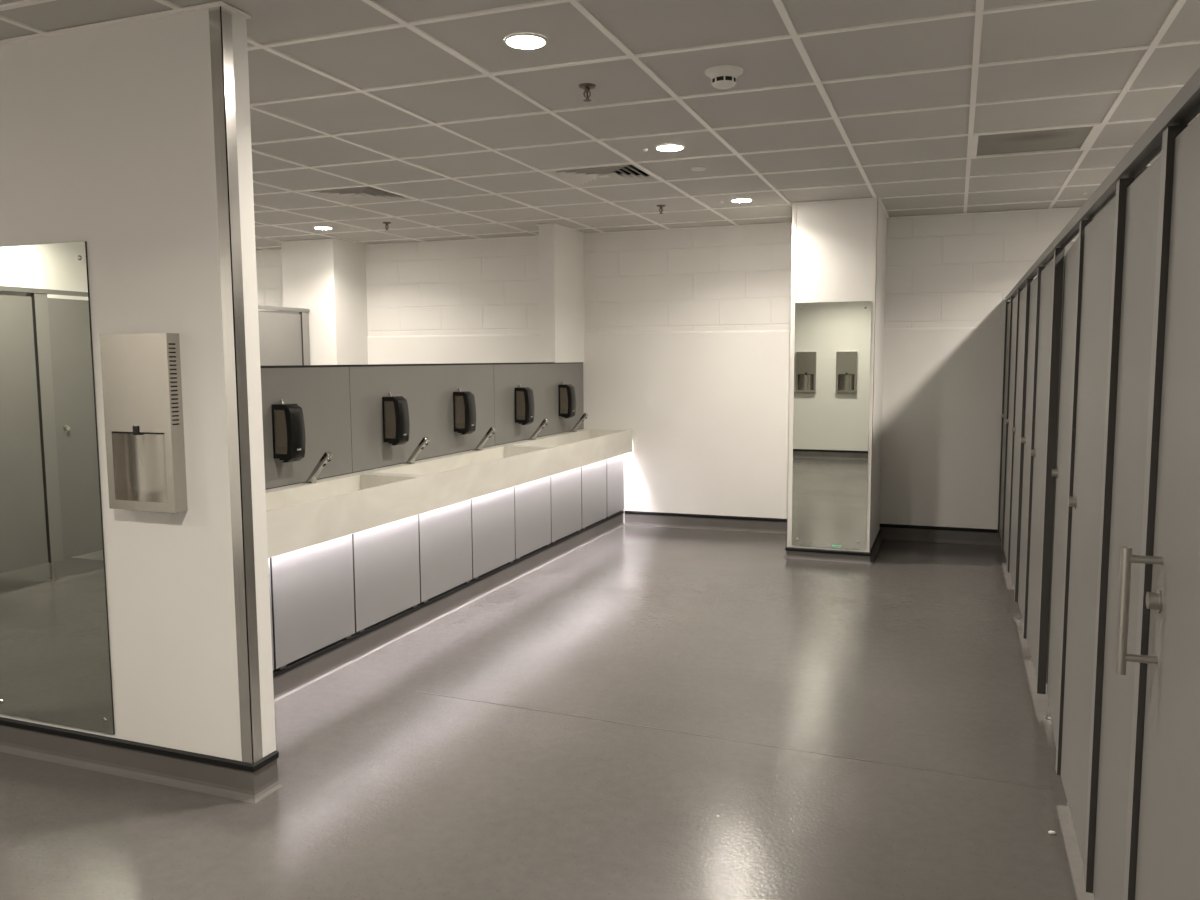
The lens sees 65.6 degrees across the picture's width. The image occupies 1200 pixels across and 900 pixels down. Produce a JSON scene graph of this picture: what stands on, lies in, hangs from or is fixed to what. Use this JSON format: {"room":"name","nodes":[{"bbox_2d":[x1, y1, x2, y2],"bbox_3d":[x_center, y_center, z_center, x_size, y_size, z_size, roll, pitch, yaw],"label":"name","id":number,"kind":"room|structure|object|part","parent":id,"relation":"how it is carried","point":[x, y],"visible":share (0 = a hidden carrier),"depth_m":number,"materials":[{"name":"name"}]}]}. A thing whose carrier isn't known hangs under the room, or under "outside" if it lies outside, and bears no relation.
{"room":"public restroom","nodes":[
{"label":"public restroom","id":0,"kind":"room"},
{"bbox_2d":[0,9,275,760],"bbox_3d":[-2.083,-0.162,3.473,1.942,2.672,0.116,2,6,21],"label":"wall partition","id":1,"kind":"structure","parent":0,"point":[107,143],"depth_m":3.19,"materials":[{"name":"white paint"}]},
{"bbox_2d":[0,241,114,734],"bbox_3d":[-2.066,0.149,3.429,0.604,1.774,0.012,2,6,21],"label":"wall mirror","id":2,"kind":"object","parent":1,"relation":"attached to","point":[55,659],"visible":1,"depth_m":3.41,"materials":[{"name":"silver mirror"}]},
{"bbox_2d":[0,717,282,803],"bbox_3d":[-2.069,1.105,3.580,1.968,0.128,0.142,2,6,21],"label":"baseboard","id":3,"kind":"structure","parent":1,"relation":"attached to","point":[202,773],"depth_m":3.37,"materials":[{"name":"grey plastic"}]},
{"bbox_2d":[100,333,187,512],"bbox_3d":[-1.552,-0.097,3.214,0.297,0.602,0.114,2,6,21],"label":"dryer","id":4,"kind":"object","parent":1,"relation":"attached to","point":[142,385],"visible":1,"depth_m":3.17,"materials":[{"name":"silver metal"}]},
{"bbox_2d":[209,6,262,763],"bbox_3d":[-1.208,-0.168,3.100,0.048,2.490,0.048,2,6,21],"label":"trim","id":5,"kind":"structure","parent":1,"relation":"attached to","point":[220,18],"depth_m":3.08,"materials":[{"name":"metal"}]},
{"bbox_2d":[281,240,367,364],"bbox_3d":[-2.625,-0.718,9.203,0.590,2.672,0.700,2,6,21],"label":"column","id":6,"kind":"structure","parent":0,"point":[327,278],"depth_m":8.81,"materials":[{"name":"white paint"}]},
{"bbox_2d":[0,525,1094,899],"bbox_3d":[-1.213,1.068,4.877,9.550,0.061,8.580,2,6,21],"label":"floor","id":7,"kind":"structure","parent":0,"point":[642,712],"depth_m":3.49,"materials":[{"name":"grey plastic"}]},
{"bbox_2d":[258,310,309,365],"bbox_3d":[-3.586,-0.324,8.788,1.509,1.980,0.795,2,6,21],"label":"toilet cubicle","id":8,"kind":"object","parent":7,"relation":"on","point":[283,335],"visible":0.05,"depth_m":8.52,"materials":[{"name":"grey laminate"}]},
{"bbox_3d":[-3.469,-0.452,9.146,1.466,1.797,0.014,2,6,21],"label":"panel","id":9,"kind":"part","parent":8,"relation":"part of","materials":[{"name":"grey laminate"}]},
{"bbox_2d":[258,305,309,311],"bbox_3d":[-4.110,-0.967,5.270,0.038,0.030,7.615,2,6,21],"label":"headrail","id":10,"kind":"object","parent":8,"relation":"attached to","point":[259,306],"visible":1,"depth_m":8.47,"materials":[{"name":"grey metal"}]},
{"bbox_2d":[273,512,617,670],"bbox_3d":[-0.925,0.544,6.039,0.368,0.757,5.323,2,6,21],"label":"base","id":11,"kind":"object","parent":7,"relation":"on","point":[617,512],"visible":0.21,"depth_m":5.17,"materials":[{"name":"black"}]},
{"bbox_2d":[268,558,273,669],"bbox_3d":[-1.562,0.702,3.801,0.022,0.624,0.626,2,6,21],"label":"access panel","id":12,"kind":"object","parent":11,"relation":"attached to","point":[268,558],"visible":0.02,"depth_m":4.09,"materials":[{"name":"grey laminate"}]},
{"bbox_2d":[270,534,354,669],"bbox_3d":[-1.343,0.645,4.375,0.022,0.624,0.584,2,6,21],"label":"access panel","id":13,"kind":"object","parent":11,"relation":"attached to","point":[312,587],"visible":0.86,"depth_m":4.34,"materials":[{"name":"grey laminate"}]},
{"bbox_2d":[352,515,419,632],"bbox_3d":[-1.129,0.589,4.937,0.022,0.624,0.600,2,6,21],"label":"access panel","id":14,"kind":"object","parent":11,"relation":"attached to","point":[386,575],"visible":0.88,"depth_m":4.91,"materials":[{"name":"grey laminate"}]},
{"bbox_2d":[418,499,471,602],"bbox_3d":[-0.913,0.533,5.505,0.022,0.624,0.597,2,6,21],"label":"access panel","id":15,"kind":"object","parent":11,"relation":"attached to","point":[445,534],"visible":0.88,"depth_m":5.48,"materials":[{"name":"grey laminate"}]},
{"bbox_2d":[273,511,623,701],"bbox_3d":[-0.728,0.861,6.010,0.026,0.128,5.350,2,6,21],"label":"baseboard","id":16,"kind":"structure","parent":11,"relation":"attached to","point":[301,673],"depth_m":5.25,"materials":[{"name":"grey plastic"}]},
{"bbox_2d":[265,429,631,557],"bbox_3d":[-0.878,0.156,5.985,0.483,0.198,5.328,2,6,21],"label":"sink countertop","id":17,"kind":"structure","parent":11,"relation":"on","point":[300,515],"depth_m":5.18,"materials":[{"name":"beige stone"}]},
{"bbox_2d":[302,451,332,483],"bbox_3d":[-1.461,0.090,4.815,0.174,0.167,0.068,2,6,21],"label":"tap","id":18,"kind":"object","parent":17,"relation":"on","point":[326,457],"visible":1,"depth_m":4.80,"materials":[{"name":"silver metal"}]},
{"bbox_2d":[403,437,428,463],"bbox_3d":[-1.124,0.002,5.699,0.174,0.167,0.068,2,6,21],"label":"tap","id":19,"kind":"object","parent":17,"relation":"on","point":[424,442],"visible":1,"depth_m":5.68,"materials":[{"name":"silver metal"}]},
{"bbox_2d":[473,427,495,450],"bbox_3d":[-0.813,-0.080,6.518,0.174,0.167,0.068,2,6,21],"label":"tap","id":20,"kind":"object","parent":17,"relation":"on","point":[491,430],"visible":1,"depth_m":6.50,"materials":[{"name":"silver metal"}]},
{"bbox_2d":[527,419,547,439],"bbox_3d":[-0.492,-0.163,7.360,0.174,0.167,0.068,2,6,21],"label":"tap","id":21,"kind":"object","parent":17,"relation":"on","point":[545,421],"visible":1,"depth_m":7.34,"materials":[{"name":"silver metal"}]},
{"bbox_2d":[569,413,587,431],"bbox_3d":[-0.189,-0.242,8.156,0.174,0.167,0.068,2,6,21],"label":"tap","id":22,"kind":"object","parent":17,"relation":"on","point":[584,416],"visible":1,"depth_m":8.14,"materials":[{"name":"silver metal"}]},
{"bbox_2d":[471,487,514,578],"bbox_3d":[-0.698,0.476,6.071,0.022,0.624,0.594,2,6,21],"label":"access panel","id":23,"kind":"object","parent":11,"relation":"attached to","point":[492,514],"visible":0.88,"depth_m":6.04,"materials":[{"name":"grey laminate"}]},
{"bbox_2d":[514,476,550,559],"bbox_3d":[-0.482,0.420,6.637,0.022,0.624,0.599,2,6,21],"label":"access panel","id":24,"kind":"object","parent":11,"relation":"attached to","point":[532,500],"visible":0.88,"depth_m":6.62,"materials":[{"name":"grey laminate"}]},
{"bbox_2d":[550,467,581,542],"bbox_3d":[-0.266,0.364,7.206,0.022,0.624,0.599,2,6,21],"label":"access panel","id":25,"kind":"object","parent":11,"relation":"attached to","point":[566,508],"visible":0.88,"depth_m":7.18,"materials":[{"name":"grey laminate"}]},
{"bbox_2d":[581,459,606,528],"bbox_3d":[-0.054,0.308,7.761,0.022,0.624,0.571,2,6,21],"label":"access panel","id":26,"kind":"object","parent":11,"relation":"attached to","point":[594,475],"visible":0.88,"depth_m":7.75,"materials":[{"name":"grey laminate"}]},
{"bbox_2d":[606,454,623,517],"bbox_3d":[0.128,0.261,8.240,0.022,0.624,0.434,2,6,21],"label":"access panel","id":27,"kind":"object","parent":11,"relation":"attached to","point":[615,465],"visible":0.88,"depth_m":8.23,"materials":[{"name":"grey laminate"}]},
{"bbox_2d":[998,296,1015,563],"bbox_3d":[3.741,-0.152,6.765,1.509,1.952,0.727,2,6,21],"label":"stall","id":28,"kind":"object","parent":7,"relation":"on","point":[1008,316],"visible":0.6,"depth_m":7.10,"materials":[{"name":"grey laminate"}]},
{"bbox_3d":[3.066,-0.208,7.024,0.018,1.789,0.636,2,6,21],"label":"door","id":29,"kind":"part","parent":28,"relation":"part of","materials":[{"name":"grey laminate"}]},
{"bbox_2d":[1004,288,1023,589],"bbox_3d":[3.470,-0.082,6.054,1.510,1.952,0.790,2,6,21],"label":"stall","id":30,"kind":"object","parent":7,"relation":"on","point":[1010,421],"visible":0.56,"depth_m":6.28,"materials":[{"name":"grey laminate"}]},
{"bbox_3d":[2.802,-0.139,6.332,0.018,1.789,0.737,2,6,21],"label":"door","id":31,"kind":"part","parent":30,"relation":"part of","materials":[{"name":"grey laminate"}]},
{"bbox_2d":[1009,276,1036,621],"bbox_3d":[3.190,-0.009,5.319,1.511,1.952,0.781,2,6,21],"label":"stall","id":32,"kind":"object","parent":7,"relation":"on","point":[1024,304],"visible":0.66,"depth_m":5.48,"materials":[{"name":"grey laminate"}]},
{"bbox_3d":[2.521,-0.066,5.597,0.018,1.789,0.728,2,6,21],"label":"door","id":33,"kind":"part","parent":32,"relation":"part of","materials":[{"name":"grey laminate"}]},
{"bbox_2d":[1018,266,1063,660],"bbox_3d":[2.923,0.062,4.610,1.504,1.952,0.730,2,6,21],"label":"stall","id":34,"kind":"object","parent":7,"relation":"on","point":[1034,309],"visible":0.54,"depth_m":4.85,"materials":[{"name":"grey laminate"}]},
{"bbox_3d":[2.329,-0.054,5.126,0.022,0.044,0.044,2,6,21],"label":"lock knob","id":35,"kind":"part","parent":34,"relation":"part of","materials":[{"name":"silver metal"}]},
{"bbox_3d":[2.257,0.005,4.887,0.018,1.789,0.677,2,6,21],"label":"door","id":36,"kind":"part","parent":34,"relation":"part of","materials":[{"name":"grey laminate"}]},
{"bbox_3d":[2.816,0.018,4.266,1.466,1.797,0.014,2,6,21],"label":"panel","id":37,"kind":"part","parent":34,"relation":"part of","materials":[{"name":"grey laminate"}]},
{"bbox_2d":[1026,241,1074,720],"bbox_3d":[2.648,0.133,3.892,1.509,1.952,0.805,2,6,21],"label":"stall","id":38,"kind":"object","parent":7,"relation":"on","point":[1044,452],"visible":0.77,"depth_m":3.86,"materials":[{"name":"grey laminate"}]},
{"bbox_3d":[2.065,0.013,4.443,0.022,0.044,0.044,2,6,21],"label":"lock knob","id":39,"kind":"part","parent":38,"relation":"part of","materials":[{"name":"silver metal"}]},
{"bbox_3d":[1.980,0.076,4.169,0.018,1.789,0.752,2,6,21],"label":"door","id":40,"kind":"part","parent":38,"relation":"part of","materials":[{"name":"grey laminate"}]},
{"bbox_3d":[2.529,0.093,3.513,1.466,1.797,0.014,2,6,21],"label":"panel","id":41,"kind":"part","parent":38,"relation":"part of","materials":[{"name":"grey laminate"}]},
{"bbox_2d":[1047,220,1091,806],"bbox_3d":[2.365,0.208,3.137,1.500,1.952,0.805,2,6,21],"label":"stall","id":42,"kind":"object","parent":7,"relation":"on","point":[1064,472],"visible":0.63,"depth_m":3.32,"materials":[{"name":"grey laminate"}]},
{"bbox_3d":[1.798,0.089,3.682,0.023,0.044,0.044,2,6,21],"label":"lock knob","id":43,"kind":"part","parent":42,"relation":"part of","materials":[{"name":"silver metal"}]},
{"bbox_3d":[1.704,0.151,3.411,0.018,1.789,0.752,2,6,23],"label":"door","id":44,"kind":"part","parent":42,"relation":"part of","materials":[{"name":"grey laminate"}]},
{"bbox_2d":[1061,167,1147,892],"bbox_3d":[2.086,0.280,2.421,1.511,1.952,0.728,2,6,21],"label":"stall","id":45,"kind":"object","parent":7,"relation":"on","point":[1091,501],"visible":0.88,"depth_m":2.58,"materials":[{"name":"grey laminate"}]},
{"bbox_3d":[1.489,0.163,2.937,0.022,0.044,0.044,2,6,21],"label":"lock knob","id":46,"kind":"part","parent":45,"relation":"part of","materials":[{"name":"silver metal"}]},
{"bbox_3d":[1.417,0.222,2.698,0.018,1.789,0.675,2,6,21],"label":"door","id":47,"kind":"part","parent":45,"relation":"part of","materials":[{"name":"grey laminate"}]},
{"bbox_3d":[1.982,0.236,2.077,1.466,1.797,0.014,2,6,21],"label":"panel","id":48,"kind":"part","parent":45,"relation":"part of","materials":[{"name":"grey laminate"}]},
{"bbox_2d":[1093,114,1199,899],"bbox_3d":[1.687,0.378,1.437,1.558,1.952,1.399,2,6,21],"label":"stall","id":49,"kind":"object","parent":7,"relation":"on","point":[1147,839],"visible":1,"depth_m":1.76,"materials":[{"name":"grey laminate"}]},
{"bbox_2d":[1005,67,1199,301],"bbox_3d":[1.973,-0.859,4.098,0.038,0.038,6.785,2,6,21],"label":"headrail","id":50,"kind":"object","parent":49,"relation":"attached to","point":[1184,107],"visible":1,"depth_m":2.12,"materials":[{"name":"grey metal"}]},
{"bbox_3d":[1.196,0.282,2.099,0.018,1.789,0.496,2,6,21],"label":"infill panel","id":51,"kind":"part","parent":49,"relation":"part of","materials":[{"name":"grey laminate"}]},
{"bbox_3d":[1.013,0.305,1.753,0.070,0.244,0.019,2,6,21],"label":"pull handle","id":52,"kind":"part","parent":49,"relation":"part of","materials":[{"name":"silver metal"}]},
{"bbox_3d":[1.036,0.282,1.743,0.022,0.044,0.044,2,6,21],"label":"lock knob","id":53,"kind":"part","parent":49,"relation":"part of","materials":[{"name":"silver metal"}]},
{"bbox_3d":[0.944,0.347,1.449,0.018,1.789,0.795,2,6,21],"label":"door","id":54,"kind":"part","parent":49,"relation":"part of","materials":[{"name":"grey laminate"}]},
{"bbox_2d":[539,224,584,362],"bbox_3d":[-0.316,-1.369,8.168,0.140,1.199,0.730,2,6,21],"label":"wall pier","id":55,"kind":"object","parent":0,"point":[561,250],"visible":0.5,"depth_m":7.94,"materials":[{"name":"white paint"}]},
{"bbox_2d":[0,0,1199,249],"bbox_3d":[-1.455,-1.647,4.388,10.824,0.200,10.224,2,6,21],"label":"ceiling","id":56,"kind":"structure","parent":0,"point":[428,102],"depth_m":4.07,"materials":[{"name":"tile"}]},
{"bbox_2d":[314,226,331,229],"bbox_3d":[-2.355,-1.889,7.931,0.152,0.009,0.152,2,6,21],"label":"recessed light","id":57,"kind":"object","parent":56,"relation":"in","point":[315,227],"visible":1,"depth_m":7.88,"materials":[{"name":"white plastic"}]},
{"bbox_2d":[298,186,414,204],"bbox_3d":[-1.658,-1.781,6.387,0.580,0.080,0.580,2,6,21],"label":"ceiling vent","id":58,"kind":"object","parent":56,"relation":"in","point":[364,194],"visible":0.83,"depth_m":6.42,"materials":[{"name":"white metal"}]},
{"bbox_2d":[382,222,390,229],"bbox_3d":[-1.755,-1.841,7.674,0.072,0.062,0.072,2,6,21],"label":"sprinkler","id":59,"kind":"object","parent":56,"relation":"attached to","point":[385,223],"visible":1,"depth_m":7.66,"materials":[{"name":"silver metal"}]},
{"bbox_2d":[504,33,546,48],"bbox_3d":[-0.264,-1.451,3.310,0.152,0.009,0.152,2,6,21],"label":"recessed light","id":60,"kind":"object","parent":56,"relation":"in","point":[518,40],"visible":1,"depth_m":3.29,"materials":[{"name":"white plastic"}]},
{"bbox_2d":[578,83,595,101],"bbox_3d":[-0.053,-1.479,3.865,0.072,0.062,0.072,2,6,21],"label":"sprinkler","id":61,"kind":"object","parent":56,"relation":"attached to","point":[587,87],"visible":1,"depth_m":3.85,"materials":[{"name":"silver metal"}]},
{"bbox_2d":[542,164,660,187],"bbox_3d":[0.025,-1.728,5.752,0.580,0.080,0.580,2,6,21],"label":"ceiling vent","id":62,"kind":"object","parent":56,"relation":"in","point":[628,173],"visible":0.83,"depth_m":5.83,"materials":[{"name":"white metal"}]},
{"bbox_2d":[656,205,665,213],"bbox_3d":[0.452,-1.777,6.889,0.072,0.062,0.072,2,6,21],"label":"sprinkler","id":63,"kind":"object","parent":56,"relation":"attached to","point":[660,206],"visible":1,"depth_m":6.88,"materials":[{"name":"silver metal"}]},
{"bbox_2d":[656,144,683,150],"bbox_3d":[0.374,-1.617,4.985,0.152,0.009,0.152,2,6,21],"label":"recessed light","id":64,"kind":"object","parent":56,"relation":"in","point":[663,147],"visible":1,"depth_m":4.96,"materials":[{"name":"white plastic"}]},
{"bbox_2d":[691,166,705,170],"bbox_3d":[0.587,-1.672,5.543,0.092,0.010,0.092,2,6,21],"label":"ceiling speaker","id":65,"kind":"object","parent":56,"relation":"attached to","point":[698,168],"visible":1,"depth_m":5.52,"materials":[{"name":"white plastic"}]},
{"bbox_2d":[705,65,742,88],"bbox_3d":[0.490,-1.464,3.682,0.152,0.062,0.152,2,6,21],"label":"smoke detector","id":66,"kind":"object","parent":56,"relation":"attached to","point":[723,76],"visible":1,"depth_m":3.64,"materials":[{"name":"white plastic"}]},
{"bbox_2d":[731,198,751,202],"bbox_3d":[1.012,-1.784,6.660,0.152,0.009,0.152,2,6,21],"label":"recessed light","id":67,"kind":"object","parent":56,"relation":"in","point":[739,200],"visible":1,"depth_m":6.64,"materials":[{"name":"white plastic"}]},
{"bbox_2d":[732,199,750,201],"bbox_3d":[1.012,-1.782,6.660,0.134,0.006,0.134,2,6,21],"label":"diffuser","id":68,"kind":"object","parent":67,"relation":"attached to","point":[733,200],"depth_m":6.64,"materials":[{"name":"white plastic"}]},
{"bbox_2d":[971,125,1100,157],"bbox_3d":[2.270,-1.627,4.907,0.580,0.021,0.580,2,6,21],"label":"ceiling vent","id":69,"kind":"object","parent":56,"relation":"attached to","point":[1071,138],"visible":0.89,"depth_m":4.92,"materials":[{"name":"white metal"}]},
{"bbox_2d":[256,208,1079,528],"bbox_3d":[0.176,-0.688,8.487,10.100,2.722,0.212,2,6,19],"label":"wall","id":70,"kind":"structure","parent":0,"point":[687,333],"depth_m":8.06,"materials":[{"name":"white paint"}]},
{"bbox_2d":[280,207,1080,245],"bbox_3d":[0.790,-1.881,7.694,7.984,0.008,0.720,2,6,19],"label":"trim","id":71,"kind":"structure","parent":70,"relation":"attached to","point":[1070,207],"depth_m":8.04,"materials":[{"name":"white"}]},
{"bbox_2d":[624,511,786,533],"bbox_3d":[0.990,0.638,8.207,1.624,0.128,0.026,2,6,19],"label":"baseboard","id":72,"kind":"structure","parent":70,"relation":"attached to","point":[636,518],"depth_m":8.23,"materials":[{"name":"grey plastic"}]},
{"bbox_2d":[880,524,1001,545],"bbox_3d":[2.778,0.689,7.587,0.963,0.128,0.026,2,6,19],"label":"baseboard","id":73,"kind":"structure","parent":70,"relation":"attached to","point":[976,536],"depth_m":7.59,"materials":[{"name":"grey plastic"}]},
{"bbox_2d":[787,199,886,551],"bbox_3d":[1.875,-0.557,7.306,0.605,2.672,1.071,2,6,21],"label":"pillar","id":74,"kind":"structure","parent":0,"point":[838,248],"depth_m":6.76,"materials":[{"name":"white paint"}]},
{"bbox_2d":[0,1,889,217],"bbox_3d":[0.038,-1.627,5.131,6.623,0.008,1.737,-5,7,-41],"label":"trim","id":75,"kind":"structure","parent":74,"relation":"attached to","point":[218,3],"depth_m":3.10,"materials":[{"name":"white"}]},
{"bbox_2d":[792,301,871,549],"bbox_3d":[1.691,-0.173,6.835,0.541,1.806,0.012,2,6,21],"label":"wall mirror","id":76,"kind":"object","parent":74,"relation":"attached to","point":[832,348],"visible":1,"depth_m":6.83,"materials":[{"name":"silver mirror"}]},
{"bbox_2d":[783,529,881,563],"bbox_3d":[1.869,0.735,7.398,0.651,0.082,1.044,2,6,21],"label":"baseboard","id":77,"kind":"structure","parent":74,"relation":"attached to","point":[791,552],"depth_m":6.94,"materials":[{"name":"grey plastic"}]},
{"bbox_3d":[-1.163,0.180,6.101,0.128,1.472,5.363,2,6,21],"label":"wall","id":78,"kind":"structure","parent":0,"visible":0},
{"bbox_2d":[260,365,352,489],"bbox_3d":[-1.723,-0.089,4.391,0.014,0.609,1.805,2,6,21],"label":"panel","id":79,"kind":"object","parent":78,"relation":"attached to","point":[322,392],"visible":0.36,"depth_m":4.92,"materials":[{"name":"grey laminate"}]},
{"bbox_2d":[271,399,304,462],"bbox_3d":[-1.553,-0.098,4.652,0.124,0.314,0.098,2,6,21],"label":"soap dispenser","id":80,"kind":"object","parent":79,"relation":"attached to","point":[288,426],"visible":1,"depth_m":4.62,"materials":[{"name":"black plastic"}]},
{"bbox_2d":[349,363,494,472],"bbox_3d":[-1.092,-0.254,6.047,0.014,0.609,1.749,2,6,21],"label":"panel","id":81,"kind":"object","parent":78,"relation":"attached to","point":[428,389],"visible":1,"depth_m":5.89,"materials":[{"name":"grey laminate"}]},
{"bbox_2d":[382,392,409,445],"bbox_3d":[-1.213,-0.187,5.545,0.124,0.314,0.098,2,6,21],"label":"soap dispenser","id":82,"kind":"object","parent":81,"relation":"attached to","point":[396,425],"visible":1,"depth_m":5.51,"materials":[{"name":"black plastic"}]},
{"bbox_2d":[453,388,475,434],"bbox_3d":[-0.917,-0.264,6.322,0.124,0.314,0.098,2,6,21],"label":"soap dispenser","id":83,"kind":"object","parent":81,"relation":"attached to","point":[464,406],"visible":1,"depth_m":6.29,"materials":[{"name":"black plastic"}]},
{"bbox_2d":[494,362,583,445],"bbox_3d":[-0.467,-0.417,7.691,0.014,0.609,1.777,2,6,21],"label":"panel","id":84,"kind":"object","parent":78,"relation":"attached to","point":[544,378],"visible":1,"depth_m":7.55,"materials":[{"name":"grey laminate"}]},
{"bbox_2d":[515,384,534,424],"bbox_3d":[-0.582,-0.352,7.202,0.124,0.314,0.098,2,6,21],"label":"soap dispenser","id":85,"kind":"object","parent":84,"relation":"attached to","point":[524,398],"visible":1,"depth_m":7.16,"materials":[{"name":"black plastic"}]},
{"bbox_2d":[558,382,575,417],"bbox_3d":[-0.281,-0.430,7.993,0.124,0.314,0.098,2,6,21],"label":"soap dispenser","id":86,"kind":"object","parent":84,"relation":"attached to","point":[566,395],"visible":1,"depth_m":7.95,"materials":[{"name":"black plastic"}]}
]}

